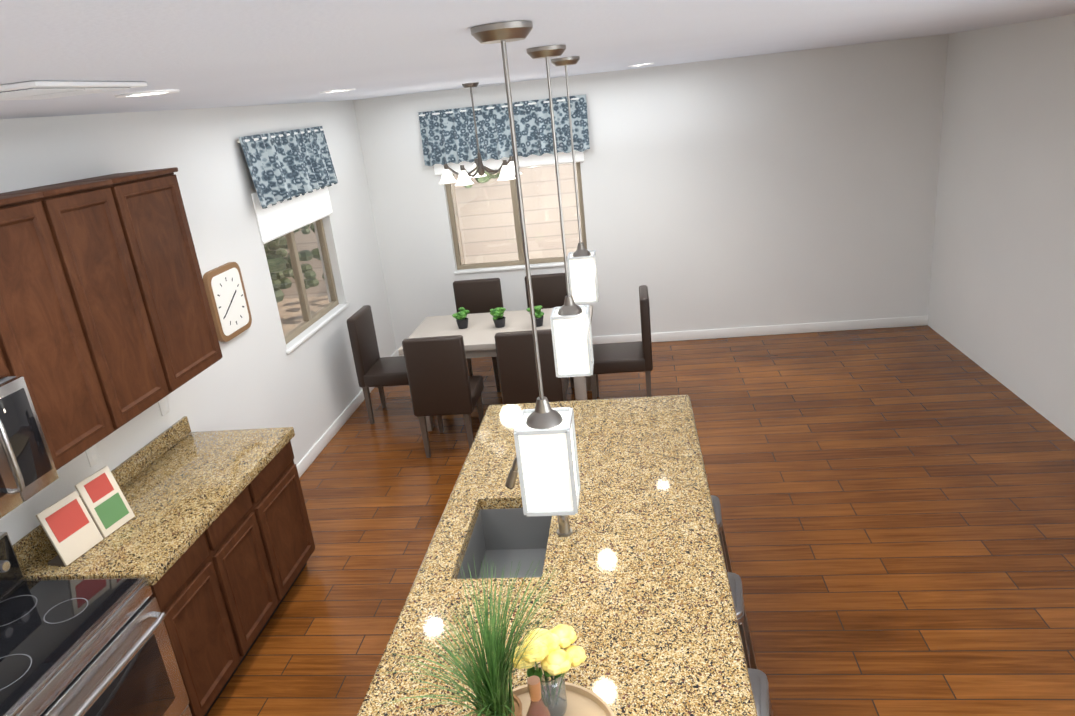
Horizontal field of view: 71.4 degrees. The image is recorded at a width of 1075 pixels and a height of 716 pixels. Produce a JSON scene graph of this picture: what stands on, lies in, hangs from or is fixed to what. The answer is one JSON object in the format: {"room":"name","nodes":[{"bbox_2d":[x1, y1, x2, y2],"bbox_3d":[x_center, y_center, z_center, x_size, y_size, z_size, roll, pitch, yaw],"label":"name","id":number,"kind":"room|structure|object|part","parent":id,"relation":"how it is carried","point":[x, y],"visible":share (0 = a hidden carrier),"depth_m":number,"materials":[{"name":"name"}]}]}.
{"room":"kitchen","nodes":[
{"label":"kitchen","id":0,"kind":"room"},
{"bbox_2d":[0,100,395,544],"bbox_3d":[-2.307,0.425,3.210,0.160,2.720,10.320,-3,19,8],"label":"wall","id":1,"kind":"structure","parent":0,"point":[257,376],"depth_m":5.05,"materials":[{"name":"paint"}]},
{"bbox_2d":[0,323,19,378],"bbox_3d":[-2.175,-0.153,2.530,0.351,0.619,0.372,-3,19,8],"label":"upper cabinet","id":2,"kind":"object","parent":1,"relation":"attached to","point":[7,364],"depth_m":2.77,"materials":[{"name":"brown wood"}]},
{"bbox_2d":[0,376,58,518],"bbox_3d":[-2.091,0.404,2.524,0.452,0.432,0.736,-3,19,8],"label":"microwave","id":3,"kind":"object","parent":2,"relation":"attached to","point":[27,469],"visible":1,"depth_m":2.74,"materials":[{"name":"grey metal"}]},
{"bbox_2d":[0,187,119,469],"bbox_3d":[-2.110,-0.084,2.971,0.351,1.052,0.419,-3,19,8],"label":"upper cabinet","id":4,"kind":"object","parent":1,"relation":"attached to","point":[42,315],"depth_m":2.99,"materials":[{"name":"brown wood"}]},
{"bbox_2d":[85,444,100,466],"bbox_3d":[-2.162,0.462,3.635,0.006,0.116,0.072,-3,19,8],"label":"electrical outlet plate","id":5,"kind":"object","parent":1,"relation":"attached to","point":[92,454],"depth_m":3.64,"materials":[{"name":"white plastic"}]},
{"bbox_2d":[17,175,175,426],"bbox_3d":[-2.064,-0.228,3.367,0.351,1.052,0.429,-3,19,8],"label":"upper cabinet","id":6,"kind":"object","parent":1,"relation":"attached to","point":[107,326],"depth_m":3.36,"materials":[{"name":"brown wood"}]},
{"bbox_2d":[12,416,190,567],"bbox_3d":[-2.128,0.624,3.739,0.022,0.100,1.396,-3,19,8],"label":"backsplash","id":7,"kind":"structure","parent":1,"relation":"attached to","point":[33,543],"depth_m":3.88,"materials":[{"name":"beige stone"}]},
{"bbox_2d":[86,167,222,388],"bbox_3d":[-2.013,-0.391,3.815,0.351,1.052,0.530,-3,19,8],"label":"upper cabinet","id":8,"kind":"object","parent":1,"relation":"attached to","point":[154,208],"depth_m":3.79,"materials":[{"name":"brown wood"}]},
{"bbox_2d":[158,397,169,415],"bbox_3d":[-2.097,0.258,4.196,0.006,0.116,0.072,-3,19,8],"label":"electrical outlet plate","id":9,"kind":"object","parent":1,"relation":"attached to","point":[163,405],"depth_m":4.19,"materials":[{"name":"white plastic"}]},
{"bbox_2d":[203,262,251,341],"bbox_3d":[-2.020,-0.371,4.900,0.040,0.460,0.420,-3,19,8],"label":"wall clock","id":10,"kind":"object","parent":1,"relation":"attached to","point":[227,299],"visible":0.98,"depth_m":4.86,"materials":[{"name":"brown wood"}]},
{"bbox_2d":[238,126,337,243],"bbox_3d":[-1.901,-1.414,5.941,0.130,0.752,1.520,-3,19,8],"label":"valance","id":11,"kind":"object","parent":1,"relation":"attached to","point":[293,174],"visible":1,"depth_m":5.80,"materials":[{"name":"fabric"}]},
{"bbox_2d":[265,219,348,353],"bbox_3d":[-1.945,-0.785,6.153,0.140,1.125,1.340,-3,19,8],"label":"window","id":12,"kind":"structure","parent":1,"relation":"in","point":[309,321],"depth_m":6.26,"materials":[{"name":"beige"}]},
{"bbox_2d":[296,349,399,477],"bbox_3d":[-1.755,0.608,6.491,0.017,0.100,3.806,-3,19,8],"label":"baseboard","id":13,"kind":"structure","parent":1,"relation":"attached to","point":[314,452],"depth_m":6.39,"materials":[{"name":"white wood"}]},
{"bbox_2d":[0,0,1074,118],"bbox_3d":[0.372,-1.069,2.357,5.870,0.100,10.320,-3,19,8],"label":"ceiling","id":14,"kind":"structure","parent":0,"point":[198,54],"depth_m":1.84,"materials":[{"name":"paint"}]},
{"bbox_2d":[0,81,146,100],"bbox_3d":[-1.201,-0.638,1.796,0.320,0.016,0.400,-3,19,8],"label":"ceiling vent","id":15,"kind":"object","parent":14,"relation":"in","point":[35,90],"visible":1,"depth_m":1.75,"materials":[{"name":"white metal"}]},
{"bbox_2d":[114,89,179,97],"bbox_3d":[-1.276,-0.865,2.450,0.198,0.006,0.198,-3,19,8],"label":"recessed light","id":16,"kind":"object","parent":14,"relation":"in","point":[145,93],"visible":0.98,"depth_m":2.41,"materials":[{"name":"white"}]},
{"bbox_2d":[320,88,354,92],"bbox_3d":[-1.109,-1.482,4.155,0.198,0.006,0.198,-3,19,8],"label":"recessed light","id":17,"kind":"object","parent":14,"relation":"in","point":[341,90],"visible":0.94,"depth_m":4.09,"materials":[{"name":"white"}]},
{"bbox_2d":[439,82,521,185],"bbox_3d":[-0.504,-1.763,5.857,0.659,0.724,0.682,-3,19,8],"label":"chandelier","id":18,"kind":"object","parent":14,"relation":"hanging from","point":[506,169],"visible":1,"depth_m":5.86,"materials":[{"name":"white glass"}]},
{"bbox_2d":[469,83,504,87],"bbox_3d":[-0.471,-2.571,7.067,0.360,0.013,0.200,-3,19,8],"label":"ceiling vent","id":19,"kind":"object","parent":14,"relation":"in","point":[489,85],"visible":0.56,"depth_m":6.98,"materials":[{"name":"white metal"}]},
{"bbox_2d":[470,21,579,515],"bbox_3d":[-0.017,-0.153,1.665,0.129,1.081,0.129,-3,19,8],"label":"pendant light","id":20,"kind":"object","parent":14,"relation":"hanging from","point":[543,415],"depth_m":1.74,"materials":[{"name":"white glass"}]},
{"bbox_3d":[0.027,0.249,1.806,0.129,0.223,0.129,-3,19,8],"label":"pendant light shade","id":21,"kind":"part","parent":20,"relation":"part of","materials":[{"name":"white glass"}]},
{"bbox_2d":[526,45,593,377],"bbox_3d":[0.082,-0.463,2.515,0.129,1.080,0.129,-3,19,8],"label":"pendant light","id":22,"kind":"object","parent":14,"relation":"hanging from","point":[569,307],"depth_m":2.59,"materials":[{"name":"white glass"}]},
{"bbox_3d":[0.125,-0.060,2.656,0.129,0.223,0.129,-3,19,8],"label":"pendant light shade","id":23,"kind":"part","parent":22,"relation":"part of","materials":[{"name":"white glass"}]},
{"bbox_2d":[551,56,598,303],"bbox_3d":[0.174,-0.785,3.404,0.129,1.080,0.129,-3,19,8],"label":"pendant light","id":24,"kind":"object","parent":14,"relation":"hanging from","point":[581,250],"depth_m":3.48,"materials":[{"name":"white glass"}]},
{"bbox_3d":[0.218,-0.383,3.545,0.129,0.223,0.129,-3,19,8],"label":"pendant light shade","id":25,"kind":"part","parent":24,"relation":"part of","materials":[{"name":"white glass"}]},
{"bbox_2d":[628,63,653,66],"bbox_3d":[0.791,-2.244,5.734,0.198,0.006,0.198,-3,19,8],"label":"recessed light","id":26,"kind":"object","parent":14,"relation":"in","point":[641,65],"visible":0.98,"depth_m":5.67,"materials":[{"name":"white"}]},
{"bbox_2d":[207,325,1074,715],"bbox_3d":[0.659,1.568,3.283,5.870,0.080,10.320,-3,19,8],"label":"floor","id":27,"kind":"structure","parent":0,"point":[897,509],"depth_m":4.51,"materials":[{"name":"brown wood"}]},
{"bbox_2d":[0,532,191,715],"bbox_3d":[-1.851,1.348,2.819,0.713,1.149,0.752,-3,19,8],"label":"range","id":28,"kind":"object","parent":27,"relation":"on","point":[102,646],"visible":1,"depth_m":2.82,"materials":[{"name":"grey glass"}]},
{"bbox_2d":[148,524,247,715],"bbox_3d":[-1.822,1.271,3.426,0.636,0.887,0.428,-3,19,8],"label":"base cabinet","id":29,"kind":"object","parent":27,"relation":"on","point":[212,541],"depth_m":3.38,"materials":[{"name":"brown wood"}]},
{"bbox_2d":[21,427,294,583],"bbox_3d":[-1.807,0.671,3.719,0.657,0.041,1.396,-3,19,8],"label":"countertop","id":30,"kind":"structure","parent":29,"relation":"on","point":[181,493],"depth_m":3.59,"materials":[{"name":"beige stone"}]},
{"bbox_2d":[35,466,134,565],"bbox_3d":[-1.981,0.682,3.276,0.101,0.264,0.390,-1,20,15],"label":"books","id":31,"kind":"object","parent":30,"relation":"on","point":[73,531],"visible":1,"depth_m":3.26,"materials":[{"name":"beige paper"}]},
{"bbox_2d":[212,480,283,651],"bbox_3d":[-1.775,1.125,3.826,0.636,0.887,0.430,-3,19,8],"label":"base cabinet","id":32,"kind":"object","parent":27,"relation":"on","point":[240,535],"depth_m":3.80,"materials":[{"name":"brown wood"}]},
{"bbox_2d":[252,436,314,597],"bbox_3d":[-1.723,0.962,4.275,0.636,0.887,0.530,-3,19,8],"label":"base cabinet","id":33,"kind":"object","parent":27,"relation":"on","point":[279,492],"depth_m":4.22,"materials":[{"name":"brown wood"}]},
{"bbox_2d":[347,305,408,423],"bbox_3d":[-1.272,0.047,6.603,0.530,0.980,0.460,-3,19,8],"label":"dining chair","id":34,"kind":"object","parent":27,"relation":"on","point":[373,368],"visible":0.62,"depth_m":6.46,"materials":[{"name":"brown leather"}]},
{"bbox_2d":[402,335,483,457],"bbox_3d":[-0.705,0.231,5.903,0.460,0.980,0.530,-3,19,8],"label":"dining chair","id":35,"kind":"object","parent":27,"relation":"on","point":[441,381],"visible":0.98,"depth_m":5.61,"materials":[{"name":"brown leather"}]},
{"bbox_2d":[453,278,503,391],"bbox_3d":[-0.564,-0.214,7.127,0.460,0.980,0.530,-3,19,8],"label":"dining chair","id":36,"kind":"object","parent":27,"relation":"on","point":[473,296],"visible":0.31,"depth_m":7.19,"materials":[{"name":"brown leather"}]},
{"bbox_2d":[398,305,592,430],"bbox_3d":[-0.277,0.089,6.503,1.540,0.765,0.920,-3,19,8],"label":"dining table","id":37,"kind":"object","parent":27,"relation":"on","point":[479,332],"visible":0.44,"depth_m":6.36,"materials":[{"name":"beige wood"}]},
{"bbox_2d":[452,307,469,328],"bbox_3d":[-0.656,-0.345,6.431,0.142,0.172,0.129,-3,19,8],"label":"potted plant","id":38,"kind":"object","parent":37,"relation":"on","point":[461,319],"visible":1,"depth_m":6.40,"materials":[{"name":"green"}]},
{"bbox_2d":[490,307,505,327],"bbox_3d":[-0.330,-0.353,6.352,0.132,0.172,0.154,-3,19,8],"label":"potted plant","id":39,"kind":"object","parent":37,"relation":"on","point":[497,314],"visible":1,"depth_m":6.30,"materials":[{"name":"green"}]},
{"bbox_2d":[526,305,543,326],"bbox_3d":[-0.017,-0.350,6.251,0.149,0.171,0.151,-3,19,8],"label":"potted plant","id":40,"kind":"object","parent":37,"relation":"on","point":[539,314],"visible":0.58,"depth_m":6.22,"materials":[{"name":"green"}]},
{"bbox_2d":[494,329,568,403],"bbox_3d":[-0.013,0.190,5.808,0.460,0.980,0.530,-3,19,8],"label":"dining chair","id":41,"kind":"object","parent":27,"relation":"on","point":[515,352],"visible":0.54,"depth_m":5.49,"materials":[{"name":"brown leather"}]},
{"bbox_2d":[525,273,573,387],"bbox_3d":[0.129,-0.256,7.032,0.460,0.980,0.530,-3,19,8],"label":"dining chair","id":42,"kind":"object","parent":27,"relation":"on","point":[549,290],"visible":0.17,"depth_m":7.10,"materials":[{"name":"brown leather"}]},
{"bbox_2d":[357,395,757,715],"bbox_3d":[0.150,0.983,3.041,1.185,1.283,3.020,-3,19,8],"label":"kitchen island","id":43,"kind":"object","parent":27,"relation":"on","point":[631,551],"visible":0.81,"depth_m":2.80,"materials":[{"name":"stone"}]},
{"bbox_2d":[512,682,614,715],"bbox_3d":[0.021,1.057,2.068,0.414,0.029,0.414,-3,19,8],"label":"tray","id":44,"kind":"object","parent":43,"relation":"on","point":[582,701],"visible":0.48,"depth_m":2.19,"materials":[{"name":"beige wood"}]},
{"bbox_2d":[376,556,570,715],"bbox_3d":[-0.162,0.860,1.965,0.540,0.480,0.540,-3,19,8],"label":"grass plant","id":45,"kind":"object","parent":44,"relation":"on","point":[494,696],"visible":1,"depth_m":2.00,"materials":[{"name":"green plant"}]},
{"bbox_2d":[526,676,550,715],"bbox_3d":[0.005,0.950,1.930,0.074,0.300,0.074,-3,19,8],"label":"wine bottle","id":46,"kind":"object","parent":44,"relation":"on","point":[537,707],"visible":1,"depth_m":1.89,"materials":[{"name":"brown glass"}]},
{"bbox_2d":[510,624,586,715],"bbox_3d":[0.036,0.884,2.147,0.218,0.274,0.209,-3,19,8],"label":"flower vase","id":47,"kind":"object","parent":44,"relation":"on","point":[554,667],"visible":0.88,"depth_m":2.09,"materials":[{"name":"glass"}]},
{"bbox_2d":[590,285,652,399],"bbox_3d":[0.696,-0.072,6.332,0.530,0.980,0.460,-3,19,8],"label":"dining chair","id":48,"kind":"object","parent":27,"relation":"on","point":[622,357],"visible":0.83,"depth_m":6.16,"materials":[{"name":"brown leather"}]},
{"bbox_2d":[711,495,731,572],"bbox_3d":[0.765,1.025,3.673,0.438,0.662,0.438,-2,20,12],"label":"bar stool","id":49,"kind":"object","parent":27,"relation":"on","point":[716,505],"visible":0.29,"depth_m":3.55,"materials":[{"name":"grey metal"}]},
{"bbox_2d":[727,572,756,668],"bbox_3d":[0.708,1.235,3.092,0.438,0.662,0.438,-1,20,13],"label":"bar stool","id":50,"kind":"object","parent":27,"relation":"on","point":[735,582],"visible":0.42,"depth_m":2.98,"materials":[{"name":"grey metal"}]},
{"bbox_2d":[748,668,772,715],"bbox_3d":[0.655,1.418,2.587,0.438,0.662,0.438,0,20,16],"label":"bar stool","id":51,"kind":"object","parent":27,"relation":"on","point":[759,682],"visible":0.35,"depth_m":2.48,"materials":[{"name":"grey metal"}]},
{"bbox_2d":[353,34,948,348],"bbox_3d":[1.143,-1.477,7.557,5.710,2.720,0.160,-3,19,8],"label":"wall","id":52,"kind":"structure","parent":0,"point":[792,187],"depth_m":7.35,"materials":[{"name":"paint"}]},
{"bbox_2d":[418,94,589,175],"bbox_3d":[-0.325,-2.163,7.326,1.650,0.622,0.130,-3,19,8],"label":"valance","id":53,"kind":"object","parent":52,"relation":"attached to","point":[448,136],"visible":0.9,"depth_m":7.32,"materials":[{"name":"fabric"}]},
{"bbox_2d":[445,162,586,273],"bbox_3d":[-0.221,-1.491,7.677,1.440,1.155,0.140,-3,19,8],"label":"window","id":54,"kind":"structure","parent":52,"relation":"in","point":[517,228],"depth_m":7.77,"materials":[{"name":"beige"}]},
{"bbox_2d":[400,316,927,355],"bbox_3d":[1.189,-0.213,7.918,5.550,0.100,0.014,-3,19,8],"label":"baseboard","id":55,"kind":"structure","parent":52,"relation":"attached to","point":[915,320],"depth_m":7.74,"materials":[{"name":"white"}]},
{"bbox_2d":[928,14,1074,440],"bbox_3d":[3.331,0.111,2.359,0.160,2.720,10.160,-3,19,8],"label":"wall","id":56,"kind":"structure","parent":0,"point":[1001,308],"depth_m":5.74,"materials":[{"name":"paint"}]},
{"label":"outside","id":57,"kind":"structure","parent":0,"visible":0},
{"bbox_2d":[277,296,328,335],"bbox_3d":[-0.490,0.741,6.326,20.550,0.200,28.000,-3,19,8],"label":"ground","id":58,"kind":"structure","parent":57,"point":[297,308],"depth_m":11.14,"materials":[{"name":"beige"}]},
{"bbox_2d":[263,171,499,302],"bbox_3d":[-1.500,-1.567,8.846,6.858,2.678,3.889,-3,19,8],"label":"bushes","id":59,"kind":"object","parent":58,"relation":"on","point":[277,247],"depth_m":9.78,"materials":[{"name":"green plant"}]},
{"bbox_2d":[268,163,582,298],"bbox_3d":[1.631,-0.399,4.596,15.750,2.650,26.000,-3,19,8],"label":"fence","id":60,"kind":"object","parent":58,"relation":"on","point":[539,212],"depth_m":11.08,"materials":[{"name":"beige wood"}]}
]}

